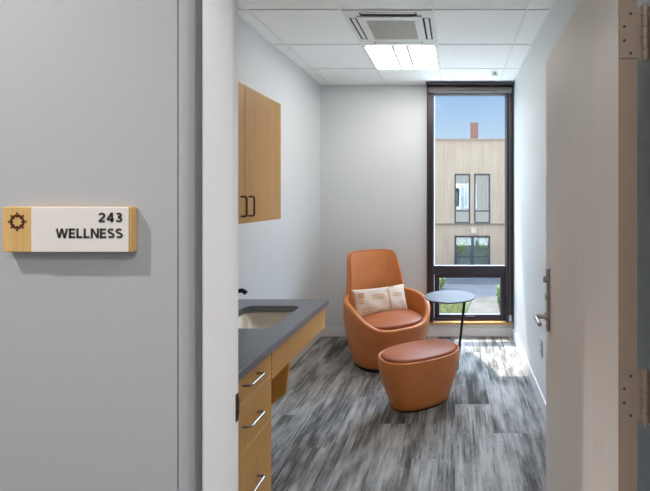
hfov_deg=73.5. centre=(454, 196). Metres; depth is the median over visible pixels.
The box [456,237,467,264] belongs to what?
window
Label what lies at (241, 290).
faucet
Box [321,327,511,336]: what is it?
baseboard
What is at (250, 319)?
sink
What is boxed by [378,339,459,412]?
ottoman
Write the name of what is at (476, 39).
ceiling
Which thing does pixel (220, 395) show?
door frame
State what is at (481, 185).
blind
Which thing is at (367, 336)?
lounge chair
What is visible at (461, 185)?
blind
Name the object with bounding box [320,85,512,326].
wall
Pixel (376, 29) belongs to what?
grille
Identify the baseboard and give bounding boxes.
[290,331,320,367]
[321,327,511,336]
[512,327,545,417]
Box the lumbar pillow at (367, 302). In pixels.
[351,284,407,316]
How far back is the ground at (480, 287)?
25.51 m
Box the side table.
[424,290,475,370]
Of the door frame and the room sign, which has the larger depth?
the door frame
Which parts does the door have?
lever handle, lock plate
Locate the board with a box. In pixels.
[271,308,324,379]
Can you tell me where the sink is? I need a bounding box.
[238,312,291,327]
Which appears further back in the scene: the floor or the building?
the building
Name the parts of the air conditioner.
intake frame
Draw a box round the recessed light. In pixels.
[363,45,439,69]
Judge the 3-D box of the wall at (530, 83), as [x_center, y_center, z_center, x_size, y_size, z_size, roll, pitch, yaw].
[0.692,-0.131,2.771,0.120,3.300,3.652,0,0,0]
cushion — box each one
[362,309,422,329]
[381,339,455,363]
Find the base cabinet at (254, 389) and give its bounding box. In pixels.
[238,354,270,490]
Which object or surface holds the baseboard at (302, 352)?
attached to the wall at (278, 258)
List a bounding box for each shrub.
[440,278,445,288]
[496,283,499,309]
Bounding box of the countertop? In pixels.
[238,299,328,380]
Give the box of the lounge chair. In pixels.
[343,249,429,372]
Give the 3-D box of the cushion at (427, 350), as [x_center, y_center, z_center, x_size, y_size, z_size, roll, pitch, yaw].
[-0.262,1.139,3.045,0.574,0.049,0.362,0,0,-30]
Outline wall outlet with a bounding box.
[540,338,541,356]
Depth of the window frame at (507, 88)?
4.42 m
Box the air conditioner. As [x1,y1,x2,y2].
[341,10,436,44]
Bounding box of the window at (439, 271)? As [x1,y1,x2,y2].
[429,94,511,324]
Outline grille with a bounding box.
[367,21,417,38]
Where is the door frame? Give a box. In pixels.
[202,0,238,490]
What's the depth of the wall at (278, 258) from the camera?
3.57 m
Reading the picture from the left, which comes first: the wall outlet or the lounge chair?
the lounge chair
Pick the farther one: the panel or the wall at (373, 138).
the wall at (373, 138)
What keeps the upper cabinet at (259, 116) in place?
attached to the wall at (278, 258)
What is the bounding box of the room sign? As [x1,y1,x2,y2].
[3,207,136,251]
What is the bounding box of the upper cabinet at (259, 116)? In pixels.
[238,82,280,223]
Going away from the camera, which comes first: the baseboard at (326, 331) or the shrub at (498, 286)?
the baseboard at (326, 331)
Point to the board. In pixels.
(290, 348)
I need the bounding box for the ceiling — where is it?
[238,0,556,84]
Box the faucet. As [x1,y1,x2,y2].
[238,288,247,294]
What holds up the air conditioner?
attached to the ceiling
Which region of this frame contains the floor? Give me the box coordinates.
[271,337,545,490]
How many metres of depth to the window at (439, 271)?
4.48 m
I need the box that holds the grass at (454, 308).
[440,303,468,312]
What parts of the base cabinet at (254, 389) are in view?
handle, handle, drawer, drawer, drawer, handle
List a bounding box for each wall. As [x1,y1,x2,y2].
[0,0,201,490]
[238,17,319,298]
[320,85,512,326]
[512,0,649,490]
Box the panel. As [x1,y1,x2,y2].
[271,361,290,404]
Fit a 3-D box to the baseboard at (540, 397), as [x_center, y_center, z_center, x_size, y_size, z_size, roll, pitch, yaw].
[0.626,1.469,2.711,0.012,0.100,3.491,0,0,0]
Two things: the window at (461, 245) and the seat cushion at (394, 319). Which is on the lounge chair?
the seat cushion at (394, 319)
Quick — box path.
[467,296,499,312]
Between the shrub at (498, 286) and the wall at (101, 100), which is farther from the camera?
the shrub at (498, 286)
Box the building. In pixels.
[435,122,504,264]
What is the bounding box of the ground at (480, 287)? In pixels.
[440,278,499,305]
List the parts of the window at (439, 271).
sash, sill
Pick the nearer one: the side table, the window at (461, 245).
the side table
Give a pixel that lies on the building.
(469, 173)
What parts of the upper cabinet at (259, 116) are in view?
door, handle, handle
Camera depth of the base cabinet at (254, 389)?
1.74 m
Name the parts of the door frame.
strike plate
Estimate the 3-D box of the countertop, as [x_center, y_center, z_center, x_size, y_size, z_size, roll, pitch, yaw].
[-1.153,0.696,1.905,0.633,0.038,1.620,0,0,0]
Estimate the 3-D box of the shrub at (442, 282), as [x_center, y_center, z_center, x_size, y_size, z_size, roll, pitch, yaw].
[-0.873,5.124,24.589,0.651,0.805,0.603,0,0,-44]
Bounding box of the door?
[534,0,649,490]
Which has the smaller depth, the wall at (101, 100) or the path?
the wall at (101, 100)
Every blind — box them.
[460,182,466,208]
[480,182,485,208]
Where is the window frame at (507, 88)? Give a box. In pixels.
[426,82,513,322]
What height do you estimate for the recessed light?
0.010 m
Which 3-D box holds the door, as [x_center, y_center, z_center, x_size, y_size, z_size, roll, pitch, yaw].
[0.397,0.446,1.395,0.119,2.134,0.957,0,0,1]

